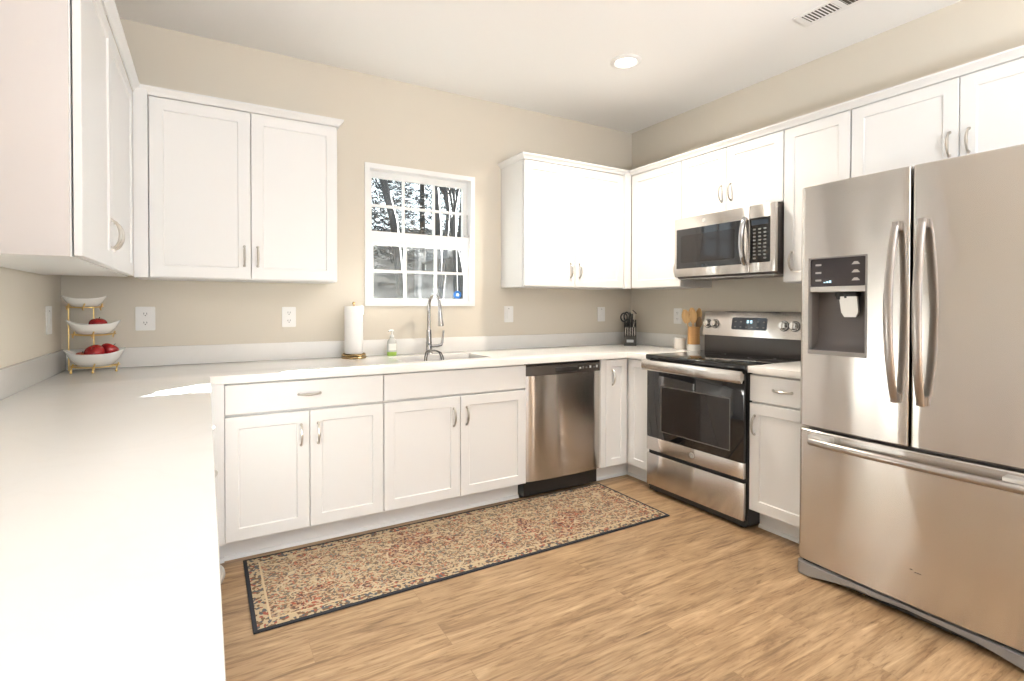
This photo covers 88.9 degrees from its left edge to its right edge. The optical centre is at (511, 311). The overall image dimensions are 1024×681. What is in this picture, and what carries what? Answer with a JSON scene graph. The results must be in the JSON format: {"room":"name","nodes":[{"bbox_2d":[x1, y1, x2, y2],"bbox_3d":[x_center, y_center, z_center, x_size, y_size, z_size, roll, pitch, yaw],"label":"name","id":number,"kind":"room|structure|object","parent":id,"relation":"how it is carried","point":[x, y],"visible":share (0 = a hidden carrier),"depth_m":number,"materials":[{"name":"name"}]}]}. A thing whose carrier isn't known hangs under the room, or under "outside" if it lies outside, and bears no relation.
{"room":"kitchen","nodes":[
{"label":"kitchen","id":0,"kind":"room"},
{"bbox_2d":[0,267,60,367],"bbox_3d":[-0.441,-0.123,-0.644,0.150,2.746,7.500,0,1,-30],"label":"wall","id":1,"kind":"structure","parent":0,"point":[24,296],"depth_m":2.12,"materials":[{"name":"beige paint"}]},
{"bbox_2d":[0,349,65,399],"bbox_3d":[-1.253,0.264,0.913,0.019,0.104,3.999,0,1,-30],"label":"backsplash","id":2,"kind":"structure","parent":1,"relation":"attached to","point":[17,377],"depth_m":2.09,"materials":[{"name":"white stone"}]},
{"bbox_2d":[45,306,51,334],"bbox_3d":[-2.139,0.038,2.414,0.010,0.130,0.088,0,1,-30],"label":"light switch","id":3,"kind":"object","parent":1,"relation":"attached to","point":[48,309],"visible":1,"depth_m":2.40,"materials":[{"name":"white plastic"}]},
{"bbox_2d":[0,0,133,276],"bbox_3d":[-1.631,-0.614,1.895,0.366,0.909,1.204,0,1,-30],"label":"upper cabinet","id":4,"kind":"object","parent":1,"relation":"attached to","point":[66,121],"visible":1,"depth_m":1.44,"materials":[{"name":"white wood"}]},
{"bbox_2d":[102,0,343,129],"bbox_3d":[-1.446,-1.068,2.288,0.789,0.037,2.051,0,1,8],"label":"trim","id":5,"kind":"structure","parent":4,"relation":"attached to","point":[110,7],"depth_m":2.59,"materials":[{"name":"white wood"}]},
{"bbox_2d":[61,15,631,349],"bbox_3d":[-0.652,-0.176,3.665,4.144,2.746,0.150,0,1,-30],"label":"wall","id":6,"kind":"structure","parent":0,"point":[391,122],"depth_m":3.35,"materials":[{"name":"beige paint"}]},
{"bbox_2d":[135,307,154,330],"bbox_3d":[-1.969,0.036,2.804,0.088,0.128,0.008,0,1,-30],"label":"wall outlet","id":7,"kind":"object","parent":6,"relation":"attached to","point":[144,316],"visible":1,"depth_m":2.80,"materials":[{"name":"white plastic"}]},
{"bbox_2d":[141,311,148,316],"bbox_3d":[-1.968,0.012,2.801,0.034,0.032,0.003,0,1,-30],"label":"socket","id":8,"kind":"object","parent":7,"relation":"attached to","point":[143,313],"depth_m":2.80,"materials":[{"name":"grey plastic"}]},
{"bbox_2d":[141,320,148,325],"bbox_3d":[-1.968,0.060,2.802,0.034,0.032,0.003,0,1,-30],"label":"socket","id":9,"kind":"object","parent":7,"relation":"attached to","point":[143,322],"depth_m":2.80,"materials":[{"name":"grey plastic"}]},
{"bbox_2d":[133,88,336,283],"bbox_3d":[-1.481,-0.626,2.873,0.950,0.909,0.364,0,1,-30],"label":"upper cabinet","id":10,"kind":"object","parent":6,"relation":"attached to","point":[220,194],"visible":0.98,"depth_m":2.72,"materials":[{"name":"white wood"}]},
{"bbox_2d":[282,307,295,326],"bbox_3d":[-1.352,0.030,3.165,0.078,0.122,0.008,0,1,-30],"label":"wall outlet","id":11,"kind":"object","parent":6,"relation":"attached to","point":[288,313],"visible":1,"depth_m":3.16,"materials":[{"name":"white plastic"}]},
{"bbox_2d":[286,310,291,315],"bbox_3d":[-1.351,0.006,3.163,0.034,0.032,0.003,0,1,-30],"label":"socket","id":12,"kind":"object","parent":11,"relation":"attached to","point":[288,312],"depth_m":3.16,"materials":[{"name":"grey plastic"}]},
{"bbox_2d":[286,318,291,323],"bbox_3d":[-1.351,0.054,3.163,0.034,0.032,0.003,0,1,-30],"label":"socket","id":13,"kind":"object","parent":11,"relation":"attached to","point":[288,320],"depth_m":3.16,"materials":[{"name":"grey plastic"}]},
{"bbox_2d":[66,332,623,369],"bbox_3d":[-0.601,0.232,3.601,3.823,0.104,0.018,0,1,-30],"label":"backsplash","id":14,"kind":"structure","parent":6,"relation":"attached to","point":[221,353],"depth_m":3.24,"materials":[{"name":"white stone"}]},
{"bbox_2d":[364,162,474,305],"bbox_3d":[-0.644,-0.508,3.641,0.793,0.933,0.132,0,1,-30],"label":"window","id":15,"kind":"structure","parent":6,"relation":"in","point":[466,242],"depth_m":3.63,"materials":[{"name":"white plastic"}]},
{"bbox_2d":[372,181,461,234],"bbox_3d":[-0.655,-0.715,3.658,0.667,0.371,0.016,0,1,-30],"label":"grille","id":16,"kind":"object","parent":15,"relation":"attached to","point":[433,183],"depth_m":3.69,"materials":[{"name":"white plastic"}]},
{"bbox_2d":[373,245,464,298],"bbox_3d":[-0.636,-0.275,3.630,0.667,0.366,0.016,0,1,-30],"label":"grille","id":17,"kind":"object","parent":15,"relation":"attached to","point":[457,247],"depth_m":3.66,"materials":[{"name":"white plastic"}]},
{"bbox_2d":[454,291,460,298],"bbox_3d":[-0.393,-0.125,3.770,0.057,0.057,0.001,0,1,-30],"label":"window sticker","id":18,"kind":"object","parent":15,"relation":"attached to","point":[457,294],"visible":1,"depth_m":3.77,"materials":[{"name":"blue plastic"}]},
{"bbox_2d":[504,306,512,321],"bbox_3d":[-0.024,0.017,3.942,0.078,0.122,0.010,0,1,-30],"label":"light switch","id":19,"kind":"object","parent":6,"relation":"attached to","point":[508,310],"visible":1,"depth_m":3.94,"materials":[{"name":"white plastic"}]},
{"bbox_2d":[501,158,630,289],"bbox_3d":[0.431,-0.636,3.994,0.976,0.909,0.364,0,1,-30],"label":"upper cabinet","id":20,"kind":"object","parent":6,"relation":"attached to","point":[563,226],"visible":0.99,"depth_m":3.82,"materials":[{"name":"white wood"}]},
{"bbox_2d":[498,45,1023,175],"bbox_3d":[1.357,-1.074,3.155,3.198,0.037,0.949,1,1,39],"label":"trim","id":21,"kind":"structure","parent":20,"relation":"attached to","point":[1017,52],"depth_m":2.86,"materials":[{"name":"white wood"}]},
{"bbox_2d":[597,307,604,320],"bbox_3d":[0.753,0.019,4.398,0.078,0.122,0.010,0,1,-30],"label":"light switch","id":22,"kind":"object","parent":6,"relation":"attached to","point":[600,310],"visible":1,"depth_m":4.39,"materials":[{"name":"white plastic"}]},
{"bbox_2d":[387,337,396,351],"bbox_3d":[-0.786,0.212,3.417,0.062,0.096,0.043,0,1,-30],"label":"label","id":23,"kind":"object","parent":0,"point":[391,343],"depth_m":3.40,"materials":[{"name":"white paper"}]},
{"bbox_2d":[101,0,961,132],"bbox_3d":[1.284,-1.566,0.348,4.144,0.120,7.800,0,1,-30],"label":"ceiling","id":24,"kind":"structure","parent":0,"point":[549,57],"depth_m":2.96,"materials":[{"name":"white paint"}]},
{"bbox_2d":[610,54,641,68],"bbox_3d":[0.700,-1.534,3.206,0.190,0.014,0.190,0,1,-30],"label":"recessed light","id":25,"kind":"object","parent":24,"relation":"in","point":[624,61],"visible":1,"depth_m":3.19,"materials":[{"name":"white paint"}]},
{"bbox_2d":[615,58,636,66],"bbox_3d":[0.700,-1.535,3.206,0.132,0.010,0.132,0,1,-30],"label":"diffuser","id":26,"kind":"object","parent":25,"relation":"attached to","point":[619,62],"depth_m":3.20,"materials":[{"name":"white plastic"}]},
{"bbox_2d":[792,0,864,26],"bbox_3d":[1.625,-1.528,2.588,0.140,0.006,0.400,0,1,-30],"label":"ceiling vent","id":27,"kind":"object","parent":24,"relation":"in","point":[829,8],"visible":1,"depth_m":2.65,"materials":[{"name":"white metal"}]},
{"bbox_2d":[518,469,595,496],"bbox_3d":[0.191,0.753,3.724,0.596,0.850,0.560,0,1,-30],"label":"toe kick","id":28,"kind":"object","parent":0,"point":[546,485],"depth_m":3.47,"materials":[{"name":"black plastic"}]},
{"bbox_2d":[220,475,1023,680],"bbox_3d":[1.279,1.300,0.382,4.144,0.120,7.800,0,1,-30],"label":"floor","id":29,"kind":"structure","parent":0,"point":[692,593],"depth_m":2.03,"materials":[{"name":"brown wood"}]},
{"bbox_2d":[210,384,224,563],"bbox_3d":[-1.383,0.775,2.316,0.192,0.876,0.399,0,1,-30],"label":"cabinet filler","id":30,"kind":"object","parent":29,"relation":"on","point":[217,390],"visible":0.22,"depth_m":2.42,"materials":[{"name":"white wood"}]},
{"bbox_2d":[220,565,224,582],"bbox_3d":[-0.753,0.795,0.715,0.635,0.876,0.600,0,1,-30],"label":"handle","id":31,"kind":"object","parent":29,"relation":"on","point":[222,570],"visible":0.09,"depth_m":0.86,"materials":[{"name":"silver metal"}]},
{"bbox_2d":[224,374,383,560],"bbox_3d":[-1.167,0.768,2.888,0.759,0.876,0.635,0,1,-30],"label":"base cabinet","id":32,"kind":"object","parent":29,"relation":"on","point":[303,458],"visible":0.98,"depth_m":2.63,"materials":[{"name":"white wood"}]},
{"bbox_2d":[379,364,525,527],"bbox_3d":[-0.446,0.764,3.310,0.909,0.876,0.635,0,1,-30],"label":"base cabinet","id":33,"kind":"object","parent":29,"relation":"on","point":[454,440],"visible":0.94,"depth_m":3.05,"materials":[{"name":"white wood"}]},
{"bbox_2d":[243,483,669,633],"bbox_3d":[-0.185,1.204,2.805,2.210,0.007,0.652,0,1,-30],"label":"runner rug","id":34,"kind":"object","parent":29,"relation":"on","point":[284,588],"visible":1,"depth_m":2.61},
{"bbox_2d":[518,360,599,497],"bbox_3d":[0.205,0.763,3.701,0.606,0.870,0.616,0,1,-30],"label":"dishwasher","id":35,"kind":"object","parent":29,"relation":"on","point":[563,398],"visible":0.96,"depth_m":3.43,"materials":[{"name":"silver metal"}]},
{"bbox_2d":[596,358,648,481],"bbox_3d":[0.880,0.758,3.985,0.845,0.876,0.828,0,1,-30],"label":"base cabinet","id":36,"kind":"object","parent":29,"relation":"on","point":[623,449],"visible":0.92,"depth_m":3.66,"materials":[{"name":"white wood"}]},
{"bbox_2d":[0,332,704,680],"bbox_3d":[0.397,0.274,1.879,3.842,0.142,3.999,0,1,-30],"label":"countertop","id":37,"kind":"structure","parent":36,"relation":"on","point":[110,560],"depth_m":0.94,"materials":[{"name":"white stone"}]},
{"bbox_2d":[65,303,119,373],"bbox_3d":[-2.050,0.127,2.552,0.219,0.336,0.170,0,1,-30],"label":"fruit stand","id":38,"kind":"object","parent":37,"relation":"on","point":[68,306],"visible":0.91,"depth_m":2.54,"materials":[{"name":"gold metal"}]},
{"bbox_2d":[61,295,106,306],"bbox_3d":[-2.074,-0.053,2.532,0.176,0.054,0.110,0,1,-30],"label":"serving dish","id":39,"kind":"object","parent":38,"relation":"on","point":[76,302],"visible":0.96,"depth_m":2.50,"materials":[{"name":"white ceramic"}]},
{"bbox_2d":[65,320,120,333],"bbox_3d":[-2.044,0.074,2.551,0.214,0.069,0.130,0,1,-30],"label":"serving dish","id":40,"kind":"object","parent":38,"relation":"on","point":[79,328],"visible":0.94,"depth_m":2.51,"materials":[{"name":"white ceramic"}]},
{"bbox_2d":[88,317,106,323],"bbox_3d":[-2.033,0.059,2.563,0.076,0.071,0.075,0,1,-30],"label":"apple","id":41,"kind":"object","parent":40,"relation":"in","point":[99,320],"visible":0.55,"depth_m":2.54,"materials":[{"name":"red plant"}]},
{"bbox_2d":[63,348,124,365],"bbox_3d":[-2.041,0.221,2.555,0.242,0.083,0.150,0,1,-30],"label":"serving dish","id":42,"kind":"object","parent":38,"relation":"on","point":[110,358],"visible":0.94,"depth_m":2.51,"materials":[{"name":"white ceramic"}]},
{"bbox_2d":[83,345,104,354],"bbox_3d":[-2.033,0.198,2.540,0.083,0.077,0.082,0,1,-30],"label":"apple","id":43,"kind":"object","parent":42,"relation":"in","point":[93,349],"visible":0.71,"depth_m":2.52,"materials":[{"name":"red plant"}]},
{"bbox_2d":[101,343,118,353],"bbox_3d":[-2.014,0.193,2.612,0.082,0.077,0.082,0,1,-30],"label":"apple","id":44,"kind":"object","parent":42,"relation":"in","point":[109,348],"visible":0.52,"depth_m":2.58,"materials":[{"name":"red plant"}]},
{"bbox_2d":[341,302,366,358],"bbox_3d":[-0.986,0.112,3.253,0.156,0.352,0.156,0,1,-30],"label":"paper towel holder","id":45,"kind":"object","parent":37,"relation":"on","point":[363,355],"visible":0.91,"depth_m":3.20,"materials":[{"name":"gold metal"}]},
{"bbox_2d":[344,306,362,353],"bbox_3d":[-0.986,0.111,3.253,0.112,0.294,0.112,0,1,-30],"label":"paper towel roll","id":46,"kind":"object","parent":45,"relation":"on","point":[353,315],"visible":1,"depth_m":3.21,"materials":[{"name":"white paper"}]},
{"bbox_2d":[387,329,396,355],"bbox_3d":[-0.786,0.200,3.417,0.062,0.172,0.044,0,1,-30],"label":"soap bottle","id":47,"kind":"object","parent":37,"relation":"on","point":[391,343],"visible":1,"depth_m":3.40,"materials":[{"name":"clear plastic"}]},
{"bbox_2d":[426,293,443,353],"bbox_3d":[-0.518,0.078,3.473,0.133,0.414,0.217,0,1,-6],"label":"kitchen faucet","id":48,"kind":"object","parent":37,"relation":"on","point":[429,346],"visible":0.93,"depth_m":3.52,"materials":[{"name":"silver metal"}]},
{"bbox_2d":[624,323,635,345],"bbox_3d":[0.984,0.182,4.350,0.100,0.190,0.131,0,1,13],"label":"knife block","id":49,"kind":"object","parent":37,"relation":"on","point":[629,340],"visible":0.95,"depth_m":4.29,"materials":[{"name":"black plastic"}]},
{"bbox_2d":[620,312,628,327],"bbox_3d":[0.943,0.087,4.356,0.077,0.180,0.036,0,1,-14],"label":"scissors","id":50,"kind":"object","parent":49,"relation":"in","point":[626,320],"visible":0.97,"depth_m":4.35,"materials":[{"name":"black plastic"}]},
{"bbox_2d":[628,312,630,326],"bbox_3d":[0.980,0.081,4.363,0.024,0.155,0.036,0,1,0],"label":"kitchen knife","id":51,"kind":"object","parent":49,"relation":"in","point":[629,313],"visible":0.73,"depth_m":4.36,"materials":[{"name":"black plastic"}]},
{"bbox_2d":[674,337,685,348],"bbox_3d":[1.277,0.238,3.972,0.084,0.089,0.084,0,1,-30],"label":"canister","id":52,"kind":"object","parent":37,"relation":"on","point":[679,342],"visible":1,"depth_m":3.94,"materials":[{"name":"beige ceramic"}]},
{"bbox_2d":[687,326,700,350],"bbox_3d":[1.341,0.196,3.851,0.096,0.176,0.096,0,1,-30],"label":"utensil holder","id":53,"kind":"object","parent":37,"relation":"on","point":[693,344],"visible":0.99,"depth_m":3.81,"materials":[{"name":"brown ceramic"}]},
{"bbox_2d":[682,309,689,326],"bbox_3d":[1.299,0.104,3.879,0.083,0.245,0.019,1,1,42],"label":"wooden spoon","id":54,"kind":"object","parent":53,"relation":"in","point":[685,314],"visible":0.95,"depth_m":3.88,"materials":[{"name":"brown wood"}]},
{"bbox_2d":[689,310,696,326],"bbox_3d":[1.330,0.105,3.831,0.023,0.242,0.058,0,1,-30],"label":"wooden spatula","id":55,"kind":"object","parent":53,"relation":"in","point":[693,315],"visible":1,"depth_m":3.82,"materials":[{"name":"brown wood"}]},
{"bbox_2d":[696,317,701,326],"bbox_3d":[1.369,0.131,3.828,0.013,0.194,0.053,-1,1,-41],"label":"wooden spoon","id":56,"kind":"object","parent":53,"relation":"in","point":[699,319],"visible":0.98,"depth_m":3.82,"materials":[{"name":"brown wood"}]},
{"bbox_2d":[696,308,701,317],"bbox_3d":[1.377,0.099,3.852,0.051,0.255,0.021,0,1,28],"label":"wooden fork","id":57,"kind":"object","parent":53,"relation":"in","point":[699,311],"visible":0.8,"depth_m":3.84,"materials":[{"name":"brown wood"}]},
{"bbox_3d":[-0.459,0.414,3.331,0.587,0.175,0.347,0,1,-30],"label":"sink","id":58,"kind":"object","parent":37,"relation":"in","visible":0},
{"bbox_2d":[424,350,443,360],"bbox_3d":[-0.521,0.296,3.467,0.130,0.090,0.074,0,1,-30],"label":"sink caddy","id":59,"kind":"object","parent":58,"relation":"on","point":[427,351],"visible":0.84,"depth_m":3.47,"materials":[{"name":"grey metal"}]},
{"bbox_2d":[641,311,800,527],"bbox_3d":[1.356,0.602,3.345,0.703,1.205,0.750,0,1,-30],"label":"range","id":60,"kind":"object","parent":29,"relation":"on","point":[698,402],"visible":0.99,"depth_m":3.20,"materials":[{"name":"silver metal"}]},
{"bbox_2d":[646,351,800,370],"bbox_3d":[1.342,0.302,3.333,0.593,0.033,0.749,0,1,-30],"label":"cooktop","id":61,"kind":"object","parent":60,"relation":"in","point":[727,360],"depth_m":3.24,"materials":[{"name":"black glass"}]},
{"bbox_2d":[749,373,804,542],"bbox_3d":[1.650,0.773,2.862,0.635,0.876,0.383,0,1,-30],"label":"base cabinet","id":62,"kind":"object","parent":29,"relation":"on","point":[774,454],"visible":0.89,"depth_m":2.76,"materials":[{"name":"white wood"}]},
{"bbox_2d":[748,361,800,378],"bbox_3d":[1.670,0.264,2.866,0.647,0.142,0.384,0,1,-30],"label":"countertop","id":63,"kind":"structure","parent":62,"relation":"on","point":[787,369],"depth_m":2.78,"materials":[{"name":"white stone"}]},
{"bbox_2d":[798,144,1023,669],"bbox_3d":[1.872,0.323,2.229,0.886,1.792,0.911,0,1,-30],"label":"refrigerator","id":64,"kind":"object","parent":29,"relation":"on","point":[912,388],"visible":1,"depth_m":2.00,"materials":[{"name":"grey metal"}]},
{"bbox_2d":[631,0,1023,335],"bbox_3d":[3.005,-0.142,1.375,0.150,2.746,7.500,0,1,-30],"label":"wall","id":65,"kind":"structure","parent":0,"point":[964,31],"depth_m":3.29,"materials":[{"name":"beige paint"}]},
{"bbox_2d":[636,332,704,349],"bbox_3d":[1.254,0.228,4.197,0.019,0.104,0.830,0,1,-30],"label":"backsplash","id":66,"kind":"structure","parent":65,"relation":"attached to","point":[644,338],"depth_m":4.25,"materials":[{"name":"white stone"}]},
{"bbox_2d":[632,160,711,288],"bbox_3d":[1.190,-0.635,3.956,0.364,0.909,0.495,0,1,-30],"label":"upper cabinet","id":67,"kind":"object","parent":65,"relation":"attached to","point":[657,192],"visible":0.6,"depth_m":3.88,"materials":[{"name":"white wood"}]},
{"bbox_2d":[674,308,681,323],"bbox_3d":[1.306,0.032,4.117,0.008,0.122,0.078,0,1,-30],"label":"wall outlet","id":68,"kind":"object","parent":65,"relation":"attached to","point":[677,311],"visible":1,"depth_m":4.11,"materials":[{"name":"white plastic"}]},
{"bbox_2d":[682,129,785,218],"bbox_3d":[1.506,-0.862,3.414,0.364,0.440,0.750,0,1,-30],"label":"upper cabinet","id":69,"kind":"object","parent":65,"relation":"attached to","point":[747,173],"visible":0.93,"depth_m":3.29,"materials":[{"name":"white wood"}]},
{"bbox_2d":[675,202,783,279],"bbox_3d":[1.464,-0.430,3.395,0.460,0.418,0.746,0,1,-30],"label":"microwave","id":70,"kind":"object","parent":69,"relation":"attached to","point":[745,242],"visible":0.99,"depth_m":3.23,"materials":[{"name":"grey metal"}]},
{"bbox_2d":[783,108,853,283],"bbox_3d":[1.788,-0.622,2.936,0.364,0.909,0.361,0,1,-30],"label":"upper cabinet","id":71,"kind":"object","parent":65,"relation":"attached to","point":[819,151],"visible":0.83,"depth_m":2.90,"materials":[{"name":"white wood"}]},
{"bbox_2d":[851,57,1023,177],"bbox_3d":[2.112,-0.849,2.379,0.364,0.440,0.918,0,1,-30],"label":"upper cabinet","id":72,"kind":"object","parent":65,"relation":"attached to","point":[982,110],"visible":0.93,"depth_m":2.36,"materials":[{"name":"white wood"}]},
{"label":"outside","id":73,"kind":"structure","parent":0,"visible":0},
{"bbox_2d":[373,228,462,298],"bbox_3d":[-2.511,-2.380,28.424,46.000,7.250,44.000,0,1,-30],"label":"slope","id":74,"kind":"structure","parent":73,"point":[419,286],"depth_m":22.25,"materials":[{"name":"white snow"}]},
{"bbox_2d":[379,179,402,294],"bbox_3d":[-4.039,-7.878,16.836,2.575,14.644,6.213,1,1,44],"label":"bare tree","id":75,"kind":"object","parent":74,"relation":"on","point":[398,264],"visible":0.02,"depth_m":17.51,"materials":[{"name":"grey plant"}]},
{"bbox_2d":[372,178,429,268],"bbox_3d":[-5.606,-5.976,20.320,5.040,9.079,4.938,0,1,-30],"label":"evergreen tree","id":76,"kind":"object","parent":74,"relation":"on","point":[382,210],"visible":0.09,"depth_m":20.51,"materials":[{"name":"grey plant"}]},
{"bbox_2d":[372,180,462,270],"bbox_3d":[-4.164,-7.474,24.537,5.539,11.056,5.360,0,1,9],"label":"evergreen tree","id":77,"kind":"object","parent":74,"relation":"on","point":[422,266],"visible":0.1,"depth_m":24.50,"materials":[{"name":"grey plant"}]},
{"bbox_2d":[435,186,441,288],"bbox_3d":[-3.359,-9.225,19.986,5.180,16.754,5.420,0,1,-30],"label":"bare tree","id":78,"kind":"object","parent":74,"relation":"on","point":[438,222],"visible":0.02,"depth_m":20.76,"materials":[{"name":"grey plant"}]},
{"bbox_2d":[439,187,449,298],"bbox_3d":[-1.918,-4.603,15.091,2.892,10.930,2.972,0,1,-30],"label":"bare tree","id":79,"kind":"object","parent":74,"relation":"on","point":[447,196],"visible":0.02,"depth_m":14.16,"materials":[{"name":"grey plant"}]},
{"bbox_2d":[437,186,462,297],"bbox_3d":[-2.629,-5.084,14.820,3.002,11.479,3.276,0,1,-30],"label":"bare tree","id":80,"kind":"object","parent":74,"relation":"on","point":[459,261],"visible":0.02,"depth_m":14.80,"materials":[{"name":"grey plant"}]},
{"bbox_2d":[443,187,460,298],"bbox_3d":[-1.217,-3.963,12.051,1.816,10.438,3.006,0,1,-30],"label":"bare tree","id":81,"kind":"object","parent":74,"relation":"on","point":[454,193],"visible":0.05,"depth_m":11.98,"materials":[{"name":"grey plant"}]},
{"bbox_2d":[457,196,462,298],"bbox_3d":[-0.513,-6.600,16.021,3.823,13.189,3.946,1,1,44],"label":"bare tree","id":82,"kind":"object","parent":74,"relation":"on","point":[459,222],"visible":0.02,"depth_m":16.63,"materials":[{"name":"grey plant"}]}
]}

